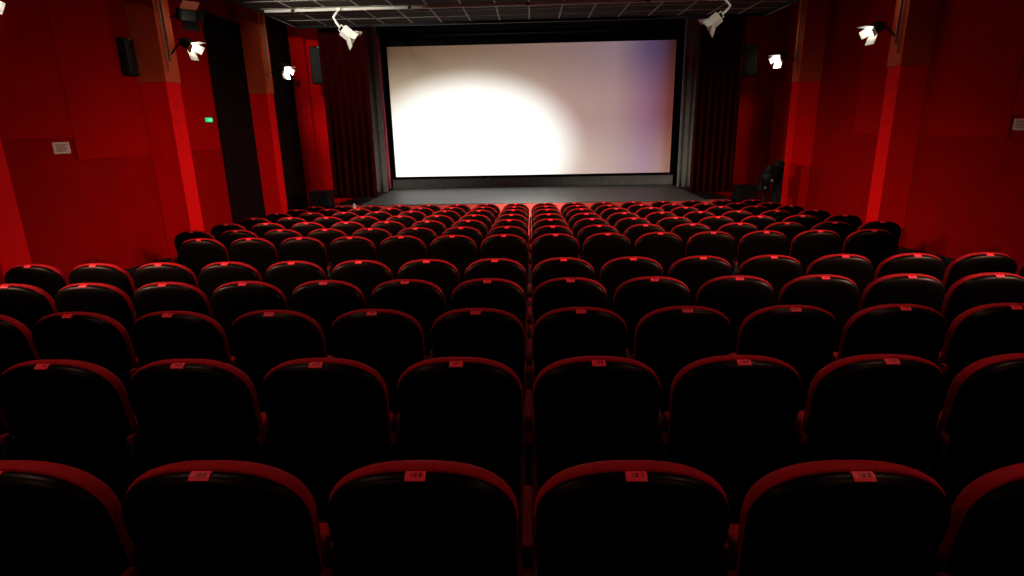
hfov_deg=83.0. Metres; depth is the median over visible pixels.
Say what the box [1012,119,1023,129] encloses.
notice
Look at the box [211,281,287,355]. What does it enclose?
chair
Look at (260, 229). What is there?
chair
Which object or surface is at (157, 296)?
chair
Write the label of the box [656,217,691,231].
chair
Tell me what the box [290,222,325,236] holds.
chair
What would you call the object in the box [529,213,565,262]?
chair
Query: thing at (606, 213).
chair
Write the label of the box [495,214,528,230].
chair
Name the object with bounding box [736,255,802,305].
chair
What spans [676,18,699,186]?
drape
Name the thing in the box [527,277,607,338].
chair
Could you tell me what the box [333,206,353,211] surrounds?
chair
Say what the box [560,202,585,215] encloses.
chair
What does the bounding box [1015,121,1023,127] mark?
print
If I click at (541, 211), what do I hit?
chair
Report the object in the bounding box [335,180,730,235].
stage
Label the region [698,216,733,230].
chair
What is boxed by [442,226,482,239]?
chair back
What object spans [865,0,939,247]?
pillar
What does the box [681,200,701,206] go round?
chair
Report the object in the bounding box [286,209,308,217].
chair
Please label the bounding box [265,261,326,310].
chair
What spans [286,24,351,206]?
wall
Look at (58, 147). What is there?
print
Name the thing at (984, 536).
chair
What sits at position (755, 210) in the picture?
chair
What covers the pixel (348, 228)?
chair
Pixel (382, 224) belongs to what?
cushion
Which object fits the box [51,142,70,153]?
notice
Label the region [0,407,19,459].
chair
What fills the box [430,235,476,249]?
chair back
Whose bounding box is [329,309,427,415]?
chair
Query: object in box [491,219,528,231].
cushion
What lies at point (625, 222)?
cushion
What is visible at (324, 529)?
armrest
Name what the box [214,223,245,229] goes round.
cushion
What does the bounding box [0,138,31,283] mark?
pillar
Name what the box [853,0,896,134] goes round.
wall panel
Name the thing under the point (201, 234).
cushion
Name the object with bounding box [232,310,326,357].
cushion
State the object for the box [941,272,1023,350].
chair
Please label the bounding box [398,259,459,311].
chair
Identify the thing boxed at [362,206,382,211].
chair
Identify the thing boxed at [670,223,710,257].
chair
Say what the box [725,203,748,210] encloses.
chair
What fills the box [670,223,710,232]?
cushion
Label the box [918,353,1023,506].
chair
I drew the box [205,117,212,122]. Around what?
exit sign
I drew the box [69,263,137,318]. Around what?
chair
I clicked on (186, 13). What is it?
floodlight
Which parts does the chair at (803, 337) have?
number plate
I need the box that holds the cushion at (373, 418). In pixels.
[263,358,390,434]
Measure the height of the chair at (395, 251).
0.980 m
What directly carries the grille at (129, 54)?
attached to the wall speaker at (126, 47)
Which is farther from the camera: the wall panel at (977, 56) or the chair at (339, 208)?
the chair at (339, 208)
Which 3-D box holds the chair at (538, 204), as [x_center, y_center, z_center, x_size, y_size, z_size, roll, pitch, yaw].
[0.615,-1.176,11.196,0.546,0.980,0.423,-1,16,2]
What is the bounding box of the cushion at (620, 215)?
[606,212,639,220]
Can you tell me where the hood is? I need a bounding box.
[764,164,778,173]
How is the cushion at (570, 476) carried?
on the chair at (610, 517)
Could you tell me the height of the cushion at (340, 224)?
0.551 m
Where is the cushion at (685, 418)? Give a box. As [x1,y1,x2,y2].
[668,355,800,434]
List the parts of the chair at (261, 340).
number plate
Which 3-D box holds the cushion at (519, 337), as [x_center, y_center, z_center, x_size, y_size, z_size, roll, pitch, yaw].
[-0.182,0.357,3.197,0.510,0.551,0.153,-1,16,2]
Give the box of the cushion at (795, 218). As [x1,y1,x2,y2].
[782,215,818,221]
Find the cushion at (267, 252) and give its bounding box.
[232,238,278,262]
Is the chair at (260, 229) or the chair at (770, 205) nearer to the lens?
the chair at (260, 229)
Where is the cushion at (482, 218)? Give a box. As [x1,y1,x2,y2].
[459,214,491,225]
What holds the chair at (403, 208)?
on the floor
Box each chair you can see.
[0,284,57,332]
[0,314,40,375]
[0,359,145,502]
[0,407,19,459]
[0,460,138,575]
[4,264,69,300]
[31,312,138,390]
[54,283,136,355]
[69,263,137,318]
[121,460,331,575]
[126,358,269,471]
[129,311,234,377]
[133,282,215,320]
[134,262,199,315]
[174,230,215,264]
[180,238,229,290]
[199,262,262,319]
[210,223,245,240]
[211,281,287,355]
[218,230,258,261]
[229,238,278,281]
[229,310,332,410]
[240,218,270,230]
[250,223,284,238]
[257,358,395,514]
[263,229,302,261]
[264,213,291,222]
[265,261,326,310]
[276,217,306,228]
[279,237,330,279]
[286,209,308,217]
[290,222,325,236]
[290,280,366,354]
[298,212,324,221]
[304,206,324,212]
[307,228,346,263]
[313,217,342,227]
[317,209,339,216]
[319,460,518,575]
[327,236,376,278]
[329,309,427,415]
[330,222,364,235]
[331,212,357,221]
[331,260,392,308]
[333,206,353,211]
[348,208,370,215]
[349,216,379,227]
[352,228,391,261]
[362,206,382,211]
[365,211,391,220]
[371,221,405,235]
[371,279,445,356]
[379,208,402,215]
[379,235,426,279]
[386,216,416,227]
[390,205,411,211]
[390,357,522,515]
[397,227,436,258]
[398,211,426,221]
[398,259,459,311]
[409,207,433,215]
[411,220,446,236]
[418,205,440,211]
[422,215,453,228]
[428,308,524,433]
[430,235,476,283]
[432,210,460,222]
[440,207,465,216]
[442,226,482,260]
[448,204,470,212]
[451,220,487,239]
[451,278,525,366]
[459,214,491,231]
[465,210,494,224]
[465,258,526,334]
[471,206,497,219]
[476,204,499,214]
[479,234,527,302]
[486,226,527,265]
[491,219,528,273]
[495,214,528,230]
[498,209,528,221]
[501,206,528,235]
[503,203,528,239]
[521,460,729,575]
[524,356,660,491]
[526,307,626,461]
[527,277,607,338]
[528,233,578,302]
[528,257,594,306]
[529,206,559,224]
[529,209,561,229]
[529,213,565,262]
[529,218,568,275]
[529,225,573,283]
[530,203,556,248]
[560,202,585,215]
[563,205,589,218]
[565,208,595,224]
[569,213,601,230]
[572,218,609,238]
[577,225,618,259]
[578,233,630,282]
[590,202,613,210]
[595,205,620,214]
[600,208,629,219]
[600,256,662,311]
[606,212,639,226]
[613,276,690,357]
[614,217,650,234]
[620,201,642,208]
[623,224,664,255]
[626,306,731,415]
[627,204,651,213]
[634,232,682,276]
[635,207,664,217]
[644,212,676,224]
[650,201,672,207]
[652,355,802,516]
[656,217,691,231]
[660,204,684,211]
[668,256,732,305]
[670,207,698,216]
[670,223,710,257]
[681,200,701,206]
[681,231,734,266]
[683,211,714,222]
[692,203,715,210]
[695,275,774,351]
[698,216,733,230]
[705,206,733,215]
[711,200,732,205]
[717,222,757,258]
[718,460,950,575]
[721,210,752,222]
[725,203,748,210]
[729,305,838,409]
[732,230,787,274]
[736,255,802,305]
[740,199,762,205]
[740,215,776,230]
[741,205,768,215]
[758,202,781,209]
[760,210,791,221]
[764,222,805,255]
[775,205,804,215]
[777,274,859,351]
[782,215,819,230]
[784,354,947,469]
[789,230,841,275]
[798,209,830,222]
[805,254,873,312]
[810,221,853,253]
[823,214,861,231]
[831,304,946,363]
[841,229,894,281]
[856,220,901,255]
[858,273,944,311]
[873,253,944,281]
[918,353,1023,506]
[927,463,1023,575]
[936,303,1023,408]
[939,252,1016,313]
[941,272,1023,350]
[1016,260,1023,277]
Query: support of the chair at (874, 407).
on the floor
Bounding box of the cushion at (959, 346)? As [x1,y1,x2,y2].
[939,303,1023,362]
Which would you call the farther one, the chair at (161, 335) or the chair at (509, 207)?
the chair at (509, 207)
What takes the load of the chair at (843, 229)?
on the floor
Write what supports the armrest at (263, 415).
on the chair at (183, 409)
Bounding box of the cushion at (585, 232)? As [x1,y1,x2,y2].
[577,225,618,238]
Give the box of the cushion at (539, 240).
[532,233,578,244]
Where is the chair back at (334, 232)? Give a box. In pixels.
[308,228,346,235]
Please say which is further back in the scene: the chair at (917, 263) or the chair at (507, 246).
the chair at (507, 246)
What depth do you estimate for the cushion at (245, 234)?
7.04 m
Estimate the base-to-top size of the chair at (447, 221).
0.980 m
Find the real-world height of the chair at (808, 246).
0.980 m
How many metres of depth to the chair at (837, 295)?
3.79 m
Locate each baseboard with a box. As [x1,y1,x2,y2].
[125,258,171,280]
[900,247,953,270]
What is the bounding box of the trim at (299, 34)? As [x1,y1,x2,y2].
[293,27,321,190]
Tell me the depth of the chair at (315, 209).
11.04 m
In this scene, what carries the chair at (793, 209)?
on the floor
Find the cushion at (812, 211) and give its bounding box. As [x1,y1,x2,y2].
[798,209,828,214]
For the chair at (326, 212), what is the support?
on the floor
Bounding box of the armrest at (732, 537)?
[726,524,738,570]
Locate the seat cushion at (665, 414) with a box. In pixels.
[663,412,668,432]
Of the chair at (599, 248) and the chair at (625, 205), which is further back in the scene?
the chair at (625, 205)
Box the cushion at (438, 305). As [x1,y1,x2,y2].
[372,279,445,312]
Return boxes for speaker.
[117,37,139,76]
[309,46,322,84]
[742,44,757,76]
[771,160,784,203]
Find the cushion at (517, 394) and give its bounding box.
[397,357,522,402]
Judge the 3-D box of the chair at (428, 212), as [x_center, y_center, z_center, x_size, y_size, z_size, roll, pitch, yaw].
[-1.611,-0.987,10.474,0.546,0.980,0.423,-1,16,2]
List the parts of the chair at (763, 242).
panel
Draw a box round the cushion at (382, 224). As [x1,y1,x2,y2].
[371,221,405,227]
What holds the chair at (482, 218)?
on the floor
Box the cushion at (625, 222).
[614,217,650,226]
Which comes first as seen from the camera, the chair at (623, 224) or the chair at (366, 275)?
the chair at (366, 275)
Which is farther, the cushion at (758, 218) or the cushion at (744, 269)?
the cushion at (758, 218)
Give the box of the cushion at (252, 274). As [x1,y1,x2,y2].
[203,262,262,281]
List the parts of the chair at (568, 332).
armrest, panel, number plate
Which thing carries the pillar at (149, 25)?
on the floor
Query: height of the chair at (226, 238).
0.980 m
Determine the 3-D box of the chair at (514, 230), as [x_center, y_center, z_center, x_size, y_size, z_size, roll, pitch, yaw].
[-0.065,-0.316,7.240,0.546,0.980,0.423,-1,16,2]
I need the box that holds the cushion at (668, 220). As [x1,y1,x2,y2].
[656,217,691,224]
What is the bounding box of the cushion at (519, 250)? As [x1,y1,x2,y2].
[481,234,527,259]
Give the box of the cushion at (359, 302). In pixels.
[293,280,366,308]
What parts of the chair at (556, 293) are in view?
panel, armrest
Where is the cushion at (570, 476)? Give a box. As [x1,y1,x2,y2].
[534,460,728,536]
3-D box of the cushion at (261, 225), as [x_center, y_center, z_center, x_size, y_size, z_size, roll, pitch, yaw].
[-3.326,-0.637,8.004,0.510,0.551,0.153,-1,16,2]
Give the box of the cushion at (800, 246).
[789,230,837,255]
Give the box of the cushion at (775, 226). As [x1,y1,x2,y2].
[764,222,803,229]
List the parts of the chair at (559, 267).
armrest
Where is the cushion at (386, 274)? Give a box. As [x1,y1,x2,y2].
[333,260,392,279]
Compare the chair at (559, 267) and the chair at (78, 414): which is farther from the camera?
the chair at (559, 267)
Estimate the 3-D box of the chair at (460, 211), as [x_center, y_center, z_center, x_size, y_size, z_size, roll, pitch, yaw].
[-1.061,-0.993,10.454,0.546,0.980,0.423,-1,16,2]
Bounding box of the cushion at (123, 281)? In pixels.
[73,263,135,293]
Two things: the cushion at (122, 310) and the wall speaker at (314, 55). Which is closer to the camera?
the cushion at (122, 310)
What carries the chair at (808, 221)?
on the floor
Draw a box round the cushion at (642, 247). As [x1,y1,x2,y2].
[634,232,680,255]
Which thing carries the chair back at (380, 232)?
on the chair at (376, 235)
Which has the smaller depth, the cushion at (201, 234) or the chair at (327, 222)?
the cushion at (201, 234)
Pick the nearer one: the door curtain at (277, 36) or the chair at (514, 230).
the chair at (514, 230)
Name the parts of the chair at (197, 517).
panel, number plate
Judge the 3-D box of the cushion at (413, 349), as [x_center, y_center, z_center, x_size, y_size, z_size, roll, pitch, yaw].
[-0.732,0.363,3.217,0.510,0.551,0.153,-1,16,2]
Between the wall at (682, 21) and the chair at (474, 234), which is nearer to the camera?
the chair at (474, 234)
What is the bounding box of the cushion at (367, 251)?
[331,236,376,260]
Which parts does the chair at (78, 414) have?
panel, number plate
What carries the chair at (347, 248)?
on the floor
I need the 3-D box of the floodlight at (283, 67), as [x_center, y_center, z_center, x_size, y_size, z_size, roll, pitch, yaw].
[-5.092,-4.843,12.929,0.423,0.350,0.416,7,18,27]
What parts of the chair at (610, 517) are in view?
armrest, panel, number plate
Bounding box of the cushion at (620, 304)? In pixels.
[613,276,688,311]
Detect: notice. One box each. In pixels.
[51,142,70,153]
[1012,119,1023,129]
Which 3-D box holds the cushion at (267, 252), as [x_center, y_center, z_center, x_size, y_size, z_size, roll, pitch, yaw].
[-2.829,-0.296,6.405,0.510,0.551,0.153,-1,16,2]
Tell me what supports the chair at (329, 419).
on the floor
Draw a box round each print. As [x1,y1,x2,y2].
[55,144,67,151]
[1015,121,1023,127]
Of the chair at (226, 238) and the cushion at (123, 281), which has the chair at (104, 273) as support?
the cushion at (123, 281)
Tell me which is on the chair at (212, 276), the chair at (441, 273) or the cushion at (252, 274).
the cushion at (252, 274)
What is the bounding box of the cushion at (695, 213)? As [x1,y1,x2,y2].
[683,211,714,216]
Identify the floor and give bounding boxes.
[134,236,944,575]
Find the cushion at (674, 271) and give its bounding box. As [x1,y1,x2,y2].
[668,256,731,276]
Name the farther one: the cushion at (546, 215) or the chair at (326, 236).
the cushion at (546, 215)
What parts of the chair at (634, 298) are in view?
number plate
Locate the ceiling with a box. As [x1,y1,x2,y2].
[230,0,798,28]
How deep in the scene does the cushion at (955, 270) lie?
4.54 m
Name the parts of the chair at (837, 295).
number plate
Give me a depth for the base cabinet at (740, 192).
13.36 m
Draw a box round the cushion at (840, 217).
[823,214,858,221]
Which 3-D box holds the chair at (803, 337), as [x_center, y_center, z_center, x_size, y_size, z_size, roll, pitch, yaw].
[1.455,0.519,3.293,0.546,0.980,0.423,-1,16,2]
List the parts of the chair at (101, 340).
number plate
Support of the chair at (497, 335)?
on the floor
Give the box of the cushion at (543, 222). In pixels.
[532,218,568,226]
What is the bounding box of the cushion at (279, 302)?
[214,281,287,309]
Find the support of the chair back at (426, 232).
on the chair at (426, 235)
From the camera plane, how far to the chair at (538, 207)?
10.09 m
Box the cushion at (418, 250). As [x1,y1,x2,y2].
[380,235,426,258]
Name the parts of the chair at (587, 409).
armrest, panel, number plate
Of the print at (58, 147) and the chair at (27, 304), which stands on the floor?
the chair at (27, 304)
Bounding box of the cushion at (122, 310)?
[59,283,136,322]
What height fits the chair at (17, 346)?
0.980 m
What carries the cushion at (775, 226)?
on the chair at (790, 230)
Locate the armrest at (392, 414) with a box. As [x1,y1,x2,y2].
[390,412,395,432]
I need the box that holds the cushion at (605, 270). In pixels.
[600,256,661,275]
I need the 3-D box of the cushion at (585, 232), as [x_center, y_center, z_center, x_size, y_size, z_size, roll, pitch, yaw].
[1.045,-0.508,7.048,0.510,0.551,0.153,-1,16,2]
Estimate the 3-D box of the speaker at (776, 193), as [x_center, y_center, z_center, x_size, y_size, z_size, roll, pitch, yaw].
[5.708,-1.977,12.513,0.220,1.520,0.260,-1,16,2]
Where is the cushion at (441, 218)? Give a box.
[424,215,453,221]
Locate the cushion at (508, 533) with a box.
[328,460,518,542]
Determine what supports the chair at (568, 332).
on the floor
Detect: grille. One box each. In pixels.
[123,39,138,73]
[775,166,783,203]
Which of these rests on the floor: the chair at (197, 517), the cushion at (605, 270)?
the chair at (197, 517)
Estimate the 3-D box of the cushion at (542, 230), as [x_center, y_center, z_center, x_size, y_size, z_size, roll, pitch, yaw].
[0.495,-0.502,7.068,0.510,0.551,0.153,-1,16,2]
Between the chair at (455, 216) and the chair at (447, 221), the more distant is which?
the chair at (455, 216)
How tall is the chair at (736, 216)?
0.980 m
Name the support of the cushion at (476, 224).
on the chair at (476, 224)
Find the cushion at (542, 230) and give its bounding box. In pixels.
[532,225,573,236]
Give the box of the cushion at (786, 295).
[777,274,856,305]
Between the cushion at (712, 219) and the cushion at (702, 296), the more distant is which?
the cushion at (712, 219)
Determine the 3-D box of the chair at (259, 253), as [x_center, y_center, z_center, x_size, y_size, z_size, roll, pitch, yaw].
[-2.840,-0.116,6.558,0.546,0.980,0.423,-1,16,2]
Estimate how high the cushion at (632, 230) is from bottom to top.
0.551 m
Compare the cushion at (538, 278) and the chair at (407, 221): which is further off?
the chair at (407, 221)
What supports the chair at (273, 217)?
on the floor
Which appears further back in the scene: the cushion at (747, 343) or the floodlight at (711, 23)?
the floodlight at (711, 23)
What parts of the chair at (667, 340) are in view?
armrest, number plate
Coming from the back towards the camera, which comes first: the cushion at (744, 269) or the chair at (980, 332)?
the cushion at (744, 269)
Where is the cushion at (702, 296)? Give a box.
[695,275,772,305]
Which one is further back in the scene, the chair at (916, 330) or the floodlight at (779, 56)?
the floodlight at (779, 56)
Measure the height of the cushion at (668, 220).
0.551 m
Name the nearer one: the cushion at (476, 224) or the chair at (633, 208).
the cushion at (476, 224)
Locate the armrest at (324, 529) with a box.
[319,523,331,567]
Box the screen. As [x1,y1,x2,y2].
[381,25,682,188]
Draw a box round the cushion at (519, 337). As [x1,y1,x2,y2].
[431,308,524,345]
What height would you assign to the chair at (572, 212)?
0.980 m
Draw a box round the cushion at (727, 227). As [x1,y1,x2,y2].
[717,222,756,230]
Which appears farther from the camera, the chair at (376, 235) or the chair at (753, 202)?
the chair at (753, 202)
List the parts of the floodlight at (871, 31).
barn door, barn door, barn door, arm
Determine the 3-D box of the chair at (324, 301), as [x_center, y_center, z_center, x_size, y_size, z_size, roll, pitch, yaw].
[-1.266,0.378,4.191,0.546,0.980,0.423,-1,16,2]
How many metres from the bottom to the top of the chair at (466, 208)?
0.980 m
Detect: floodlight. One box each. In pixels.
[0,1,5,14]
[169,0,203,30]
[171,37,205,60]
[271,63,294,79]
[332,8,361,49]
[699,0,731,37]
[769,51,794,68]
[857,21,894,45]
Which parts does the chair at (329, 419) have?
armrest, panel, number plate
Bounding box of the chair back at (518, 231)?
[486,226,527,237]
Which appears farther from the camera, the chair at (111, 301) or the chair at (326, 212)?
the chair at (326, 212)
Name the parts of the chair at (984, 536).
panel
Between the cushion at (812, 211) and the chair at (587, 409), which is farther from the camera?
the cushion at (812, 211)
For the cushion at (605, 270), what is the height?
0.551 m
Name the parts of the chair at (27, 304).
number plate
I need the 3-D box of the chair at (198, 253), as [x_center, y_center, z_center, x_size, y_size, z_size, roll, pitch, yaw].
[-3.390,-0.110,6.577,0.546,0.980,0.423,-1,16,2]
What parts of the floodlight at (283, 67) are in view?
barn door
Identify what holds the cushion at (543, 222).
on the chair at (543, 222)
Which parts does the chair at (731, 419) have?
panel, armrest, number plate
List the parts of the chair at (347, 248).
panel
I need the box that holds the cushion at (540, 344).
[532,307,626,352]
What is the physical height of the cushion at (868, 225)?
0.551 m
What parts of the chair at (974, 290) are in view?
number plate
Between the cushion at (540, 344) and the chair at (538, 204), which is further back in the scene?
the chair at (538, 204)
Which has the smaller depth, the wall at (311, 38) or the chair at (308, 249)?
the chair at (308, 249)
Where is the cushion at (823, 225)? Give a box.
[810,221,851,229]
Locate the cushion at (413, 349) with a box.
[331,309,424,359]
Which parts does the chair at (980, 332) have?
panel, number plate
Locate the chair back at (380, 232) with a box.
[353,228,391,235]
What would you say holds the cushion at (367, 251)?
on the chair at (347, 248)
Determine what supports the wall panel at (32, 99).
attached to the wall at (73, 212)
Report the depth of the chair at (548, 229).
6.91 m
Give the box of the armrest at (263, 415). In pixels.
[260,413,266,432]
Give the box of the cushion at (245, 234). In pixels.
[222,230,258,237]
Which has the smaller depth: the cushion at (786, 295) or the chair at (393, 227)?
the cushion at (786, 295)
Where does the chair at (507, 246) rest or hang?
on the floor
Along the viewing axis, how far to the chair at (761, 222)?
7.62 m
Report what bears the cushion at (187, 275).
on the chair at (149, 273)
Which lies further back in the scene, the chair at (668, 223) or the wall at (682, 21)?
the wall at (682, 21)
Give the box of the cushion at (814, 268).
[805,254,868,275]
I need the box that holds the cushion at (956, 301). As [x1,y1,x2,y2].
[941,272,1023,317]
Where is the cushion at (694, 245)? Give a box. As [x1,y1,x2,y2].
[686,231,730,253]
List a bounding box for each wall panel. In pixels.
[0,0,72,139]
[43,0,150,159]
[168,0,220,150]
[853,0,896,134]
[918,0,1023,138]
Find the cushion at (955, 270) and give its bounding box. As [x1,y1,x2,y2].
[942,252,1012,286]
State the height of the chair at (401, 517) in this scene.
0.980 m
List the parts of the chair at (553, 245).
panel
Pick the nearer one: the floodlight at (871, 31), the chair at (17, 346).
the chair at (17, 346)
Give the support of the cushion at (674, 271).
on the chair at (693, 271)
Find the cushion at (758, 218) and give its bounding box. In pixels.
[740,215,775,221]
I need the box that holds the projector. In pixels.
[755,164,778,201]
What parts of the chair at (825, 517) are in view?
panel, armrest, number plate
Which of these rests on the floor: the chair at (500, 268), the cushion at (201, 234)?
the chair at (500, 268)
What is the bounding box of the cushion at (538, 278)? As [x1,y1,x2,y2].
[532,257,594,286]
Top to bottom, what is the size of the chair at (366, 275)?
0.980 m
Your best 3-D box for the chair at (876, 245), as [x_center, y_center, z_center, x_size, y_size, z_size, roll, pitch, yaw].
[3.775,-0.187,6.326,0.583,0.980,0.423,-1,16,2]
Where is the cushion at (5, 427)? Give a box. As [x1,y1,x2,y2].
[0,407,12,435]
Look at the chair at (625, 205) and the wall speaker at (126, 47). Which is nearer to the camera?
the wall speaker at (126, 47)
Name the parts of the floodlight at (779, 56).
barn door, barn door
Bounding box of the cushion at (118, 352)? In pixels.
[37,312,138,368]
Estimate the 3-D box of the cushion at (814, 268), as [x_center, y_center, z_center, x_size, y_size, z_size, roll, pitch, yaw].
[2.618,-0.018,4.696,0.510,0.551,0.153,-1,16,2]
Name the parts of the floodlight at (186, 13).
barn door, barn door, barn door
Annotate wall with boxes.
[1,0,236,278]
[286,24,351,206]
[376,18,685,184]
[712,5,788,201]
[769,0,1023,267]
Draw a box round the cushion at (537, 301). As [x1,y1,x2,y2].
[532,277,607,307]
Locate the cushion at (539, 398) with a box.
[533,356,659,404]
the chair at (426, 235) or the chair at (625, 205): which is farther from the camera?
the chair at (625, 205)
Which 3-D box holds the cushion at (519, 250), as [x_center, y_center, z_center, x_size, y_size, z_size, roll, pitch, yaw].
[-0.080,-0.325,6.308,0.510,0.551,0.153,-1,16,2]
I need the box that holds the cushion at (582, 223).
[572,218,609,231]
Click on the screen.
(579, 109)
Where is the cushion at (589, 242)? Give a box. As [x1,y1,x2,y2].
[583,233,630,246]
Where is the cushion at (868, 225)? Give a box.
[856,220,896,230]
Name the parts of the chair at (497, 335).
number plate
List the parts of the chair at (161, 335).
number plate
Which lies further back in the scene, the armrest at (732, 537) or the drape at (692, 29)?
the drape at (692, 29)
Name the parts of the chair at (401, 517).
armrest, panel, number plate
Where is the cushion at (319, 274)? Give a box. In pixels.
[267,261,326,279]
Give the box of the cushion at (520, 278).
[465,258,526,288]
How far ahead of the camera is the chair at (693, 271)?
4.59 m
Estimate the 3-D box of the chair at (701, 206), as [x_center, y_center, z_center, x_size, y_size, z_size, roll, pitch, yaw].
[3.335,-1.040,10.300,0.546,0.980,0.423,-1,16,2]
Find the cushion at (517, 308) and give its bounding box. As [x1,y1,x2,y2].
[451,278,525,317]
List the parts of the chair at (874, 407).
panel, armrest, number plate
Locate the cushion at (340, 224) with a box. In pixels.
[332,222,364,227]
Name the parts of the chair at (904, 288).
number plate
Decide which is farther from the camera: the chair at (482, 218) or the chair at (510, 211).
the chair at (510, 211)
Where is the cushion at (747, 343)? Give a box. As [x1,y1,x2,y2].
[736,305,835,354]
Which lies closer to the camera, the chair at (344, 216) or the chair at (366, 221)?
the chair at (366, 221)
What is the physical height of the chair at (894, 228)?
0.980 m
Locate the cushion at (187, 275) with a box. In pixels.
[137,262,199,288]
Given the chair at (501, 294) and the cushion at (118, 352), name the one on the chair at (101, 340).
the cushion at (118, 352)
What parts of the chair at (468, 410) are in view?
armrest, panel, number plate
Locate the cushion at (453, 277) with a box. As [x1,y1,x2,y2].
[398,259,459,283]
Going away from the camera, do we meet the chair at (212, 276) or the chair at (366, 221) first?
the chair at (212, 276)
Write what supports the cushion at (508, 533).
on the chair at (401, 517)
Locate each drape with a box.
[365,27,388,191]
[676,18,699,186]
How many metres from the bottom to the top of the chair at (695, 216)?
0.980 m
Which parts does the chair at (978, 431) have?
panel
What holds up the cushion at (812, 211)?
on the chair at (821, 215)
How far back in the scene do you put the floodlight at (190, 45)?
9.42 m
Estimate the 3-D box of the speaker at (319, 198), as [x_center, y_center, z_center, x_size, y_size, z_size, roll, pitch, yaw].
[-4.556,-1.871,13.976,0.460,0.930,0.496,-1,16,2]
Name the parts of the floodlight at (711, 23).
barn door, barn door, arm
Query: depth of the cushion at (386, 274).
4.69 m
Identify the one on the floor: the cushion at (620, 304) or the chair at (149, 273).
the chair at (149, 273)
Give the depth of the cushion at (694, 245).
6.10 m
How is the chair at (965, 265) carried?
on the floor
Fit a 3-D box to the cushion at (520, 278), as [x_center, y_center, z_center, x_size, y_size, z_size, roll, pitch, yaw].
[-0.130,0.011,4.793,0.510,0.551,0.153,-1,16,2]
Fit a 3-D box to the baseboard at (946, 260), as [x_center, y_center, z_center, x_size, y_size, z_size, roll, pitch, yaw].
[6.455,-0.399,8.280,0.025,0.813,14.055,-1,16,2]
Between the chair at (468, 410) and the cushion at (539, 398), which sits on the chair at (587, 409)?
the cushion at (539, 398)
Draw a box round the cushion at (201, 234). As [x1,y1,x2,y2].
[176,230,215,239]
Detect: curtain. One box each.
[204,14,265,224]
[265,15,307,210]
[317,27,377,198]
[377,36,391,188]
[689,17,746,192]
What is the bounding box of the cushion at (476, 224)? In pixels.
[451,220,487,231]
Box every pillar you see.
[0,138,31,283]
[123,0,203,262]
[234,2,287,215]
[781,0,830,209]
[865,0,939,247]
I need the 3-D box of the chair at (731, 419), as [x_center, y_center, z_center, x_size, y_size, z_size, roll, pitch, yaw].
[0.880,0.692,2.520,0.546,0.980,0.423,-1,16,2]
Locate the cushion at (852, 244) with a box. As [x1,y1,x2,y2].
[841,229,891,253]
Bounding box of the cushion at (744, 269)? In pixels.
[736,255,797,274]
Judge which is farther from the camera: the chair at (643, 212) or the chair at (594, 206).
the chair at (594, 206)
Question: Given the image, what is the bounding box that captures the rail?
[264,0,716,12]
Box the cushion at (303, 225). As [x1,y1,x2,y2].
[291,222,325,228]
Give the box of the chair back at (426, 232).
[397,227,436,236]
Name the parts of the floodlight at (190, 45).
arm, barn door, barn door, barn door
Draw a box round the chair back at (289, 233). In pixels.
[265,229,302,236]
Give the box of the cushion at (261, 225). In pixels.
[253,223,284,228]
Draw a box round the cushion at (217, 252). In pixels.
[184,238,229,261]
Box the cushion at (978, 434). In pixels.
[931,353,1023,465]
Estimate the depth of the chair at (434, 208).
10.96 m
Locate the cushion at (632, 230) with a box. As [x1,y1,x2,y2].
[623,224,663,234]
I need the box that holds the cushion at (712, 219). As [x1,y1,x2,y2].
[698,216,731,222]
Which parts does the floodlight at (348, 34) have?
arm, barn door, barn door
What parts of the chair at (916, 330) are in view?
number plate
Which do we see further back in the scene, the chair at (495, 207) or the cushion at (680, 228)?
the chair at (495, 207)
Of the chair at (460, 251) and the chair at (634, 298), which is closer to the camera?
the chair at (634, 298)
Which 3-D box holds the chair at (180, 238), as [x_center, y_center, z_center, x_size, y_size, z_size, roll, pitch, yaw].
[-3.914,-0.275,7.375,0.546,0.980,0.423,-1,16,2]
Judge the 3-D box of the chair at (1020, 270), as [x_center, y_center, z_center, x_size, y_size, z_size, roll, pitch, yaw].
[4.275,0.144,4.791,0.583,0.980,0.423,-1,16,2]
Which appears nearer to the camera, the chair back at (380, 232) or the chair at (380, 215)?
the chair back at (380, 232)
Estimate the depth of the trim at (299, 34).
14.62 m
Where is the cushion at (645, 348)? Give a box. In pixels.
[634,306,730,359]
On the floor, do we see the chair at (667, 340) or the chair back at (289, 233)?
the chair at (667, 340)
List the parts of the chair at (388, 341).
number plate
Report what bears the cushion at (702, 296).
on the chair at (736, 297)
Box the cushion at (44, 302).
[0,284,57,313]
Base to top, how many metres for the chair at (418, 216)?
0.980 m
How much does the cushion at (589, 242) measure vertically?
0.551 m
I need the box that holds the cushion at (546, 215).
[531,213,565,225]
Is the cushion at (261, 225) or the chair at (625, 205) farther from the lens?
the chair at (625, 205)
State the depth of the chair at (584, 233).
6.90 m
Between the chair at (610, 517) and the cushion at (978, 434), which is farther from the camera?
the cushion at (978, 434)
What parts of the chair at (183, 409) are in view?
panel, number plate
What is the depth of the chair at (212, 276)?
4.73 m
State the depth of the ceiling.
11.02 m
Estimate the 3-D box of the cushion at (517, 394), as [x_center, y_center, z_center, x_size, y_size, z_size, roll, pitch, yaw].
[-0.208,0.523,2.405,0.510,0.551,0.153,-1,16,2]
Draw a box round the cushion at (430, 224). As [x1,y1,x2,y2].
[411,220,446,229]
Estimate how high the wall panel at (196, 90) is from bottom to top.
3.490 m
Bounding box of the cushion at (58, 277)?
[8,264,69,285]

